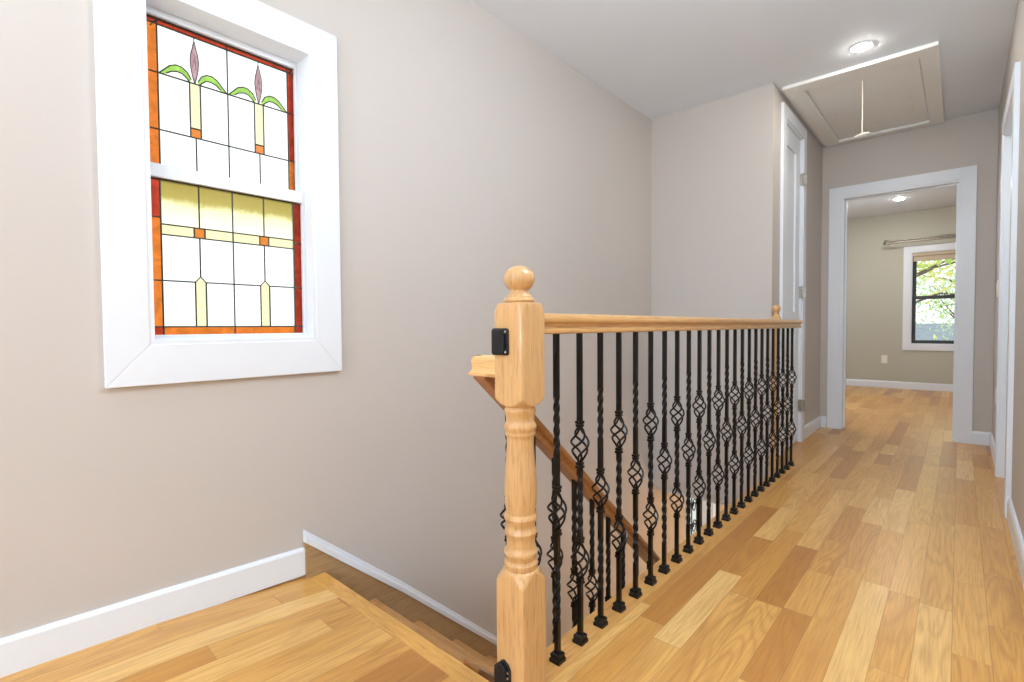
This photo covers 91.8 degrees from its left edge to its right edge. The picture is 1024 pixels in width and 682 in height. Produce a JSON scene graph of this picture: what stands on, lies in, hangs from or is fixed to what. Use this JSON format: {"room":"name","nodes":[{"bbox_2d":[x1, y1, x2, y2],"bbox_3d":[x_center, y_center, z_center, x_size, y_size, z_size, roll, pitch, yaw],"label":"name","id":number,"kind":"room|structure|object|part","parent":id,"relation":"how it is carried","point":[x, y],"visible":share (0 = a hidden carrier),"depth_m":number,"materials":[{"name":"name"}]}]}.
{"room":"upstairs hallway landing","nodes":[
{"label":"upstairs hallway landing","id":0,"kind":"room"},
{"bbox_2d":[0,0,723,648],"bbox_3d":[-0.178,0.922,2.618,0.160,5.170,12.800,1,2,42],"label":"wall","id":1,"kind":"structure","parent":0,"point":[470,153],"depth_m":2.04,"materials":[{"name":"beige paint"}]},
{"bbox_2d":[0,547,304,677],"bbox_3d":[-2.584,0.865,-0.180,0.014,0.132,5.426,1,2,42],"label":"baseboard","id":2,"kind":"structure","parent":1,"relation":"attached to","point":[30,648],"depth_m":1.46,"materials":[{"name":"white paint"}]},
{"bbox_2d":[93,0,341,388],"bbox_3d":[-0.964,-0.512,1.694,0.170,1.271,0.717,1,2,42],"label":"window","id":3,"kind":"structure","parent":1,"relation":"in","point":[139,349],"depth_m":1.61,"materials":[{"name":"white paint"}]},
{"bbox_3d":[-0.982,-0.787,1.714,0.005,0.464,0.458,1,2,42],"label":"glass","id":4,"kind":"part","parent":3,"relation":"part of","materials":[{"name":"multicoloured glass"}]},
{"bbox_3d":[-0.985,-0.777,1.709,0.033,0.526,0.489,1,2,42],"label":"sash","id":5,"kind":"part","parent":3,"relation":"part of","materials":[{"name":"multicoloured glass"}]},
{"bbox_3d":[-0.951,-0.266,1.695,0.005,0.483,0.469,1,2,42],"label":"glass","id":6,"kind":"part","parent":3,"relation":"part of","materials":[{"name":"multicoloured glass"}]},
{"bbox_3d":[-0.949,-0.279,1.694,0.033,0.541,0.489,1,2,42],"label":"sash","id":7,"kind":"part","parent":3,"relation":"part of","materials":[{"name":"multicoloured glass"}]},
{"bbox_2d":[303,541,496,659],"bbox_3d":[0.291,2.097,3.027,0.022,2.793,3.124,1,2,42],"label":"stair stringer","id":8,"kind":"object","parent":1,"relation":"attached to","point":[317,561],"depth_m":2.09,"materials":[{"name":"brown wood"}]},
{"bbox_2d":[303,529,496,644],"bbox_3d":[0.293,2.061,3.025,0.027,2.814,3.124,1,2,42],"label":"trim","id":9,"kind":"structure","parent":1,"relation":"attached to","point":[309,538],"depth_m":2.10,"materials":[{"name":"white paint"}]},
{"bbox_2d":[311,572,489,681],"bbox_3d":[-0.354,0.894,1.524,0.993,0.028,0.062,1,2,42],"label":"trim","id":10,"kind":"structure","parent":1,"relation":"attached to","point":[448,664],"depth_m":1.49,"materials":[{"name":"brown wood"}]},
{"bbox_2d":[685,497,715,539],"bbox_3d":[1.767,1.770,4.719,0.098,1.050,0.760,1,2,42],"label":"window","id":11,"kind":"structure","parent":1,"relation":"in","point":[693,502],"depth_m":4.69,"materials":[{"name":"white paint"}]},
{"bbox_2d":[690,498,701,534],"bbox_3d":[1.726,1.771,4.702,0.011,0.910,0.372,1,2,42],"label":"grille","id":12,"kind":"object","parent":11,"relation":"attached to","point":[692,503],"depth_m":4.69,"materials":[{"name":"black metal"}]},
{"bbox_2d":[0,385,1023,681],"bbox_3d":[1.146,0.932,1.962,4.300,0.250,13.600,1,2,42],"label":"floor","id":13,"kind":"structure","parent":0,"point":[886,553],"depth_m":1.61,"materials":[{"name":"brown wood"}]},
{"bbox_2d":[769,305,780,473],"bbox_3d":[1.738,0.459,3.276,0.058,1.394,0.058,1,2,42],"label":"newel post","id":14,"kind":"object","parent":13,"relation":"on","point":[776,308],"visible":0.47,"depth_m":3.26,"materials":[{"name":"brown wood"}]},
{"bbox_2d":[657,487,729,505],"bbox_3d":[2.461,1.162,3.950,1.983,0.060,7.300,1,2,42],"label":"trim","id":15,"kind":"structure","parent":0,"point":[658,488],"depth_m":3.79,"materials":[{"name":"paint"}]},
{"bbox_2d":[651,83,777,503],"bbox_3d":[1.442,-0.277,3.627,0.861,2.850,0.100,1,2,42],"label":"wall","id":16,"kind":"structure","parent":0,"point":[714,210],"depth_m":3.55,"materials":[{"name":"beige paint"}]},
{"bbox_2d":[546,465,795,681],"bbox_3d":[0.907,0.865,2.253,0.097,0.028,2.715,1,2,42],"label":"trim","id":17,"kind":"structure","parent":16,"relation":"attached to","point":[572,651],"depth_m":1.68,"materials":[{"name":"brown wood"}]},
{"bbox_2d":[494,265,802,681],"bbox_3d":[0.958,0.323,2.284,0.092,1.092,2.888,1,2,42],"label":"balustrade","id":18,"kind":"object","parent":17,"relation":"on","point":[520,374],"visible":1,"depth_m":1.51,"materials":[{"name":"brown wood"}]},
{"bbox_2d":[491,328,508,355],"bbox_3d":[-0.031,0.002,1.211,0.054,0.066,0.013,1,2,42],"label":"bracket","id":19,"kind":"object","parent":18,"relation":"attached to","point":[499,336],"visible":1,"depth_m":1.20,"materials":[{"name":"black plastic"}]},
{"bbox_2d":[494,659,510,681],"bbox_3d":[-0.026,0.838,1.235,0.054,0.092,0.013,1,2,42],"label":"bracket","id":20,"kind":"object","parent":18,"relation":"attached to","point":[502,671],"visible":1,"depth_m":1.23,"materials":[{"name":"black plastic"}]},
{"bbox_3d":[0.022,0.405,1.248,0.092,0.999,0.092,1,2,42],"label":"newel post","id":21,"kind":"part","parent":18,"relation":"part of","materials":[{"name":"brown wood"}]},
{"bbox_2d":[547,485,566,536],"bbox_3d":[0.123,0.463,1.355,0.053,0.136,0.053,-1,2,-14],"label":"basket","id":22,"kind":"object","parent":18,"relation":"on","point":[557,532],"depth_m":1.35,"materials":[{"name":"black metal"}]},
{"bbox_2d":[570,537,589,585],"bbox_3d":[0.198,0.637,1.442,0.053,0.136,0.053,-1,2,-14],"label":"basket","id":23,"kind":"object","parent":18,"relation":"on","point":[579,581],"depth_m":1.44,"materials":[{"name":"black metal"}]},
{"bbox_2d":[570,421,589,468],"bbox_3d":[0.196,0.298,1.433,0.053,0.136,0.053,-1,2,-14],"label":"basket","id":24,"kind":"object","parent":18,"relation":"on","point":[579,425],"depth_m":1.43,"materials":[{"name":"black metal"}]},
{"bbox_2d":[591,468,609,513],"bbox_3d":[0.271,0.457,1.519,0.053,0.136,0.053,-1,2,-14],"label":"basket","id":25,"kind":"object","parent":18,"relation":"on","point":[600,471],"depth_m":1.51,"materials":[{"name":"black metal"}]},
{"bbox_2d":[610,515,627,558],"bbox_3d":[0.346,0.631,1.606,0.053,0.136,0.053,-1,2,-14],"label":"basket","id":26,"kind":"object","parent":18,"relation":"on","point":[618,518],"depth_m":1.60,"materials":[{"name":"black metal"}]},
{"bbox_2d":[610,411,627,453],"bbox_3d":[0.344,0.293,1.597,0.053,0.136,0.053,-1,2,-14],"label":"basket","id":27,"kind":"object","parent":18,"relation":"on","point":[618,414],"depth_m":1.59,"materials":[{"name":"black metal"}]},
{"bbox_2d":[627,454,643,494],"bbox_3d":[0.419,0.452,1.683,0.053,0.136,0.053,-1,2,-14],"label":"basket","id":28,"kind":"object","parent":18,"relation":"on","point":[635,491],"depth_m":1.68,"materials":[{"name":"black metal"}]},
{"bbox_2d":[642,497,658,536],"bbox_3d":[0.494,0.626,1.770,0.053,0.136,0.053,-1,2,-14],"label":"basket","id":29,"kind":"object","parent":18,"relation":"on","point":[650,533],"depth_m":1.76,"materials":[{"name":"black metal"}]},
{"bbox_2d":[642,403,658,441],"bbox_3d":[0.492,0.287,1.761,0.053,0.136,0.053,-1,2,-14],"label":"basket","id":30,"kind":"object","parent":18,"relation":"on","point":[650,406],"depth_m":1.75,"materials":[{"name":"black metal"}]},
{"bbox_2d":[656,442,671,479],"bbox_3d":[0.567,0.446,1.848,0.053,0.136,0.053,-1,2,-14],"label":"basket","id":31,"kind":"object","parent":18,"relation":"on","point":[664,445],"depth_m":1.84,"materials":[{"name":"black metal"}]},
{"bbox_3d":[0.989,-0.080,2.304,0.061,0.055,2.798,1,2,42],"label":"rail","id":32,"kind":"part","parent":18,"relation":"part of","materials":[{"name":"brown wood"}]},
{"bbox_2d":[669,482,684,518],"bbox_3d":[0.642,0.620,1.935,0.053,0.136,0.053,-1,2,-14],"label":"basket","id":33,"kind":"object","parent":18,"relation":"on","point":[676,484],"depth_m":1.93,"materials":[{"name":"black metal"}]},
{"bbox_2d":[669,396,684,431],"bbox_3d":[0.640,0.281,1.925,0.053,0.136,0.053,-1,2,-14],"label":"basket","id":34,"kind":"object","parent":18,"relation":"on","point":[677,398],"depth_m":1.92,"materials":[{"name":"black metal"}]},
{"bbox_2d":[681,433,695,466],"bbox_3d":[0.715,0.441,2.012,0.053,0.136,0.053,-1,2,-14],"label":"basket","id":35,"kind":"object","parent":18,"relation":"on","point":[688,435],"depth_m":2.01,"materials":[{"name":"black metal"}]},
{"bbox_2d":[692,470,705,502],"bbox_3d":[0.791,0.615,2.099,0.053,0.136,0.053,-1,2,-14],"label":"basket","id":36,"kind":"object","parent":18,"relation":"on","point":[699,498],"depth_m":2.09,"materials":[{"name":"black metal"}]},
{"bbox_2d":[692,390,706,422],"bbox_3d":[0.788,0.276,2.089,0.053,0.136,0.053,-1,2,-14],"label":"basket","id":37,"kind":"object","parent":18,"relation":"on","point":[699,392],"depth_m":2.08,"materials":[{"name":"black metal"}]},
{"bbox_2d":[702,425,715,455],"bbox_3d":[0.864,0.435,2.176,0.053,0.136,0.053,-1,2,-14],"label":"basket","id":38,"kind":"object","parent":18,"relation":"on","point":[708,427],"depth_m":2.17,"materials":[{"name":"black metal"}]},
{"bbox_2d":[711,460,724,489],"bbox_3d":[0.939,0.609,2.263,0.053,0.136,0.053,-1,2,-14],"label":"basket","id":39,"kind":"object","parent":18,"relation":"on","point":[717,487],"depth_m":2.26,"materials":[{"name":"black metal"}]},
{"bbox_2d":[712,385,724,415],"bbox_3d":[0.937,0.270,2.253,0.053,0.136,0.053,-1,2,-14],"label":"basket","id":40,"kind":"object","parent":18,"relation":"on","point":[718,388],"depth_m":2.25,"materials":[{"name":"black metal"}]},
{"bbox_2d":[720,417,732,446],"bbox_3d":[1.012,0.429,2.340,0.053,0.136,0.053,-1,2,-14],"label":"basket","id":41,"kind":"object","parent":18,"relation":"on","point":[726,444],"depth_m":2.33,"materials":[{"name":"black metal"}]},
{"bbox_2d":[728,450,740,478],"bbox_3d":[1.087,0.603,2.427,0.053,0.136,0.053,-1,2,-14],"label":"basket","id":42,"kind":"object","parent":18,"relation":"on","point":[734,452],"depth_m":2.42,"materials":[{"name":"black metal"}]},
{"bbox_2d":[729,381,740,409],"bbox_3d":[1.085,0.264,2.417,0.053,0.136,0.053,-1,2,-14],"label":"basket","id":43,"kind":"object","parent":18,"relation":"on","point":[734,383],"depth_m":2.41,"materials":[{"name":"black metal"}]},
{"bbox_2d":[736,411,747,438],"bbox_3d":[1.160,0.424,2.504,0.053,0.136,0.053,-1,2,-14],"label":"basket","id":44,"kind":"object","parent":18,"relation":"on","point":[741,436],"depth_m":2.50,"materials":[{"name":"black metal"}]},
{"bbox_2d":[744,442,754,468],"bbox_3d":[1.235,0.598,2.591,0.053,0.136,0.053,-1,2,-14],"label":"basket","id":45,"kind":"object","parent":18,"relation":"on","point":[748,444],"depth_m":2.58,"materials":[{"name":"black metal"}]},
{"bbox_2d":[744,378,754,403],"bbox_3d":[1.233,0.259,2.582,0.053,0.136,0.053,-1,2,-14],"label":"basket","id":46,"kind":"object","parent":18,"relation":"on","point":[748,379],"depth_m":2.58,"materials":[{"name":"black metal"}]},
{"bbox_2d":[750,406,760,431],"bbox_3d":[1.308,0.418,2.668,0.053,0.136,0.053,-1,2,-14],"label":"basket","id":47,"kind":"object","parent":18,"relation":"on","point":[755,429],"depth_m":2.66,"materials":[{"name":"black metal"}]},
{"bbox_2d":[757,435,766,460],"bbox_3d":[1.383,0.592,2.755,0.053,0.136,0.053,-1,2,-14],"label":"basket","id":48,"kind":"object","parent":18,"relation":"on","point":[761,458],"depth_m":2.75,"materials":[{"name":"black metal"}]},
{"bbox_2d":[757,374,766,398],"bbox_3d":[1.381,0.253,2.746,0.053,0.136,0.053,-1,2,-14],"label":"basket","id":49,"kind":"object","parent":18,"relation":"on","point":[761,396],"depth_m":2.74,"materials":[{"name":"black metal"}]},
{"bbox_2d":[763,401,772,425],"bbox_3d":[1.456,0.412,2.832,0.053,0.136,0.053,-1,2,-14],"label":"basket","id":50,"kind":"object","parent":18,"relation":"on","point":[766,402],"depth_m":2.83,"materials":[{"name":"black metal"}]},
{"bbox_2d":[768,429,777,452],"bbox_3d":[1.532,0.586,2.920,0.053,0.136,0.053,-1,2,-14],"label":"basket","id":51,"kind":"object","parent":18,"relation":"on","point":[772,431],"depth_m":2.91,"materials":[{"name":"black metal"}]},
{"bbox_2d":[769,372,777,394],"bbox_3d":[1.529,0.247,2.910,0.053,0.136,0.053,-1,2,-14],"label":"basket","id":52,"kind":"object","parent":18,"relation":"on","point":[772,373],"depth_m":2.90,"materials":[{"name":"black metal"}]},
{"bbox_2d":[774,397,782,419],"bbox_3d":[1.604,0.407,2.997,0.053,0.136,0.053,-1,2,-14],"label":"basket","id":53,"kind":"object","parent":18,"relation":"on","point":[777,398],"depth_m":2.99,"materials":[{"name":"black metal"}]},
{"bbox_2d":[779,424,787,445],"bbox_3d":[1.680,0.581,3.084,0.053,0.136,0.053,-1,2,-14],"label":"basket","id":54,"kind":"object","parent":18,"relation":"on","point":[782,425],"depth_m":3.08,"materials":[{"name":"black metal"}]},
{"bbox_2d":[779,369,787,390],"bbox_3d":[1.677,0.242,3.074,0.053,0.136,0.053,-1,2,-14],"label":"basket","id":55,"kind":"object","parent":18,"relation":"on","point":[782,370],"depth_m":3.07,"materials":[{"name":"black metal"}]},
{"bbox_2d":[784,393,791,414],"bbox_3d":[1.753,0.401,3.161,0.053,0.136,0.053,-1,2,-14],"label":"basket","id":56,"kind":"object","parent":18,"relation":"on","point":[787,394],"depth_m":3.15,"materials":[{"name":"black metal"}]},
{"bbox_2d":[788,419,795,439],"bbox_3d":[1.828,0.575,3.248,0.053,0.136,0.053,-1,2,-14],"label":"basket","id":57,"kind":"object","parent":18,"relation":"on","point":[791,420],"depth_m":3.24,"materials":[{"name":"black metal"}]},
{"bbox_2d":[789,367,796,387],"bbox_3d":[1.826,0.236,3.238,0.053,0.136,0.053,-1,2,-14],"label":"basket","id":58,"kind":"object","parent":18,"relation":"on","point":[791,368],"depth_m":3.23,"materials":[{"name":"black metal"}]},
{"bbox_2d":[470,0,1017,218],"bbox_3d":[1.149,-1.702,1.910,4.500,0.100,13.860,1,2,42],"label":"ceiling","id":59,"kind":"structure","parent":0,"point":[661,58],"depth_m":2.80,"materials":[{"name":"paint"}]},
{"bbox_2d":[850,41,873,51],"bbox_3d":[2.000,-1.680,2.840,0.112,0.008,0.112,1,2,42],"label":"recessed light","id":60,"kind":"object","parent":59,"relation":"in","point":[862,46],"visible":1,"depth_m":2.83,"materials":[{"name":"paint"}]},
{"bbox_2d":[853,43,869,51],"bbox_3d":[2.000,-1.678,2.840,0.080,0.004,0.080,1,2,42],"label":"diffuser","id":61,"kind":"object","parent":60,"relation":"attached to","point":[859,47],"depth_m":2.83,"materials":[{"name":"white plastic"}]},
{"bbox_2d":[782,41,944,146],"bbox_3d":[2.587,-1.532,3.595,0.793,0.356,1.450,1,2,42],"label":"attic hatch","id":62,"kind":"object","parent":59,"relation":"attached to","point":[885,95],"visible":1,"depth_m":3.45,"materials":[{"name":"paint"}]},
{"bbox_3d":[2.284,-1.522,3.236,0.006,0.339,0.005,1,2,42],"label":"pull cord","id":63,"kind":"part","parent":62,"relation":"part of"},
{"bbox_3d":[2.606,-1.707,3.595,0.585,0.006,1.241,1,2,42],"label":"hatch panel","id":64,"kind":"part","parent":62,"relation":"part of","materials":[{"name":"paint"}]},
{"bbox_2d":[776,89,822,424],"bbox_3d":[2.248,-0.462,3.949,0.100,2.510,1.465,1,2,42],"label":"wall","id":65,"kind":"structure","parent":0,"point":[814,148],"depth_m":4.18,"materials":[{"name":"beige paint"}]},
{"bbox_2d":[778,102,806,454],"bbox_3d":[2.059,-0.421,3.709,0.142,2.445,0.685,1,2,42],"label":"door","id":66,"kind":"structure","parent":65,"relation":"in","point":[793,174],"depth_m":3.77,"materials":[{"name":"white paint"}]},
{"bbox_2d":[804,416,820,438],"bbox_3d":[2.563,0.733,4.238,0.014,0.100,0.675,1,2,42],"label":"baseboard","id":67,"kind":"structure","parent":65,"relation":"attached to","point":[811,427],"depth_m":4.21,"materials":[{"name":"white paint"}]},
{"bbox_2d":[846,206,955,383],"bbox_3d":[5.746,-0.573,7.030,4.300,2.510,0.160,1,2,42],"label":"wall","id":68,"kind":"structure","parent":0,"point":[874,318],"depth_m":7.21,"materials":[{"name":"grey paint"}]},
{"bbox_2d":[881,355,887,362],"bbox_3d":[5.426,0.264,7.234,0.072,0.116,0.008,1,2,42],"label":"wall outlet","id":69,"kind":"object","parent":68,"relation":"attached to","point":[883,357],"visible":1,"depth_m":7.23,"materials":[{"name":"beige plastic"}]},
{"bbox_2d":[846,379,952,391],"bbox_3d":[5.696,0.634,6.999,4.300,0.100,0.014,1,2,42],"label":"baseboard","id":70,"kind":"structure","parent":68,"relation":"attached to","point":[852,382],"depth_m":7.10,"materials":[{"name":"white paint"}]},
{"bbox_2d":[883,234,955,245],"bbox_3d":[5.907,-1.403,6.654,1.484,0.090,0.139,1,2,42],"label":"curtain rod","id":71,"kind":"object","parent":68,"relation":"attached to","point":[952,235],"visible":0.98,"depth_m":6.87,"materials":[{"name":"silver metal"}]},
{"bbox_3d":[5.874,-1.382,6.617,1.420,0.024,0.024,1,2,42],"label":"rod","id":72,"kind":"part","parent":71,"relation":"part of","materials":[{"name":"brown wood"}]},
{"bbox_3d":[5.913,-1.424,6.661,1.420,0.024,0.024,1,2,42],"label":"rod","id":73,"kind":"part","parent":71,"relation":"part of","materials":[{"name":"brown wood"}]},
{"bbox_2d":[902,242,955,350],"bbox_3d":[6.000,-0.597,6.773,1.036,1.466,0.160,1,2,42],"label":"window","id":74,"kind":"structure","parent":68,"relation":"in","point":[909,342],"depth_m":7.01,"materials":[{"name":"white paint"}]},
{"bbox_3d":[6.023,-0.910,6.795,0.838,0.645,0.036,1,2,42],"label":"sash","id":75,"kind":"part","parent":74,"relation":"part of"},
{"bbox_3d":[6.001,-0.292,6.782,0.838,0.660,0.036,1,2,42],"label":"sash","id":76,"kind":"part","parent":74,"relation":"part of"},
{"bbox_2d":[913,250,955,261],"bbox_3d":[5.966,-1.172,6.726,0.834,0.117,0.035,1,2,42],"label":"roller shade","id":77,"kind":"object","parent":74,"relation":"attached to","point":[949,254],"visible":0.57,"depth_m":6.84,"materials":[{"name":"beige fabric"}]},
{"bbox_2d":[820,109,998,432],"bbox_3d":[3.174,-0.475,4.180,4.300,2.510,0.120,1,2,42],"label":"wall","id":78,"kind":"structure","parent":0,"point":[969,140],"depth_m":3.84,"materials":[{"name":"beige paint"}]},
{"bbox_2d":[821,416,826,426],"bbox_3d":[2.804,0.725,4.464,0.041,0.100,0.014,1,2,42],"label":"baseboard","id":79,"kind":"structure","parent":78,"relation":"attached to","point":[823,418],"depth_m":4.46,"materials":[{"name":"white paint"}]},
{"bbox_2d":[827,165,976,443],"bbox_3d":[3.215,-0.278,4.150,0.953,2.118,0.160,1,2,42],"label":"door frame","id":80,"kind":"structure","parent":78,"relation":"in","point":[964,178],"depth_m":3.92,"materials":[{"name":"white paint"}]},
{"bbox_2d":[972,431,990,445],"bbox_3d":[3.569,0.740,3.775,0.115,0.100,0.014,1,2,42],"label":"baseboard","id":81,"kind":"structure","parent":78,"relation":"attached to","point":[978,437],"depth_m":3.77,"materials":[{"name":"white paint"}]},
{"bbox_2d":[992,0,1023,539],"bbox_3d":[2.555,-0.422,2.450,0.120,2.510,3.280,1,2,42],"label":"wall","id":82,"kind":"structure","parent":0,"point":[1016,51],"depth_m":2.23,"materials":[{"name":"beige paint"}]},
{"bbox_2d":[989,433,994,467],"bbox_3d":[3.292,0.752,3.392,0.014,0.100,0.926,1,2,42],"label":"baseboard","id":83,"kind":"structure","parent":82,"relation":"attached to","point":[991,439],"depth_m":3.46,"materials":[{"name":"white paint"}]},
{"bbox_2d":[994,61,1020,517],"bbox_3d":[2.696,-0.234,2.625,0.140,2.123,0.956,1,2,42],"label":"door","id":84,"kind":"structure","parent":82,"relation":"in","point":[1006,283],"depth_m":2.80,"materials":[{"name":"white paint"}]},
{"bbox_2d":[1007,498,1023,588],"bbox_3d":[1.877,0.806,1.825,0.014,0.100,1.382,1,2,42],"label":"baseboard","id":85,"kind":"structure","parent":82,"relation":"attached to","point":[1014,528],"depth_m":1.98,"materials":[{"name":"white paint"}]},
{"bbox_3d":[2.522,3.502,3.976,2.103,0.100,7.300,1,2,42],"label":"floor","id":86,"kind":"structure","parent":0,"visible":0},
{"bbox_2d":[369,598,496,681],"bbox_3d":[0.584,2.169,2.668,0.896,2.664,2.881,1,2,42],"label":"staircase","id":87,"kind":"structure","parent":86,"relation":"on","point":[482,665],"depth_m":1.92,"materials":[{"name":"brown wood"}]},
{"bbox_2d":[468,355,660,643],"bbox_3d":[0.801,1.507,2.318,0.154,3.002,2.564,1,2,42],"label":"stair railing","id":88,"kind":"object","parent":87,"relation":"on","point":[482,371],"visible":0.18,"depth_m":1.70,"materials":[{"name":"brown wood"}]},
{"bbox_2d":[500,496,506,541],"bbox_3d":[-0.009,0.520,1.457,0.053,0.136,0.053,-1,2,-14],"label":"basket","id":89,"kind":"object","parent":88,"relation":"on","point":[504,509],"depth_m":1.45,"materials":[{"name":"black metal"}]},
{"bbox_2d":[535,532,541,565],"bbox_3d":[0.066,0.662,1.543,0.053,0.136,0.053,-1,2,-14],"label":"basket","id":90,"kind":"object","parent":88,"relation":"on","point":[537,544],"depth_m":1.54,"materials":[{"name":"black metal"}]},
{"bbox_2d":[546,536,563,578],"bbox_3d":[0.141,0.707,1.626,0.053,0.136,0.053,-1,2,-14],"label":"basket","id":91,"kind":"object","parent":88,"relation":"on","point":[552,537],"depth_m":1.62,"materials":[{"name":"black metal"}]},
{"bbox_2d":[566,567,577,608],"bbox_3d":[0.215,0.850,1.712,0.053,0.136,0.053,-1,2,-14],"label":"basket","id":92,"kind":"object","parent":88,"relation":"on","point":[574,602],"depth_m":1.71,"materials":[{"name":"black metal"}]},
{"bbox_2d":[584,569,598,608],"bbox_3d":[0.290,0.894,1.796,0.053,0.136,0.053,-1,2,-14],"label":"basket","id":93,"kind":"object","parent":88,"relation":"on","point":[592,604],"depth_m":1.79,"materials":[{"name":"black metal"}]},
{"label":"outside","id":94,"kind":"structure","parent":0,"visible":0},
{"bbox_2d":[690,498,695,534],"bbox_3d":[15.863,3.373,19.150,30.000,0.200,30.500,1,2,42],"label":"ground","id":95,"kind":"structure","parent":94,"point":[693,512],"depth_m":10.26,"materials":[{"name":"white"}]},
{"bbox_2d":[915,323,953,339],"bbox_3d":[15.310,1.299,19.240,9.600,3.950,5.800,1,2,42],"label":"neighbouring house","id":96,"kind":"structure","parent":95,"relation":"on","point":[923,332],"depth_m":17.99,"materials":[{"name":"white"}]},
{"bbox_2d":[916,259,954,338],"bbox_3d":[8.708,-0.019,11.294,5.106,7.131,4.223,0,2,9],"label":"tree","id":97,"kind":"object","parent":95,"relation":"on","point":[930,268],"visible":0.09,"depth_m":10.69,"materials":[{"name":"green plant"}]},
{"bbox_2d":[916,260,954,338],"bbox_3d":[13.381,0.400,13.964,4.493,6.079,4.976,1,2,42],"label":"tree","id":98,"kind":"object","parent":95,"relation":"on","point":[946,303],"visible":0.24,"depth_m":14.56,"materials":[{"name":"green plant"}]}
]}

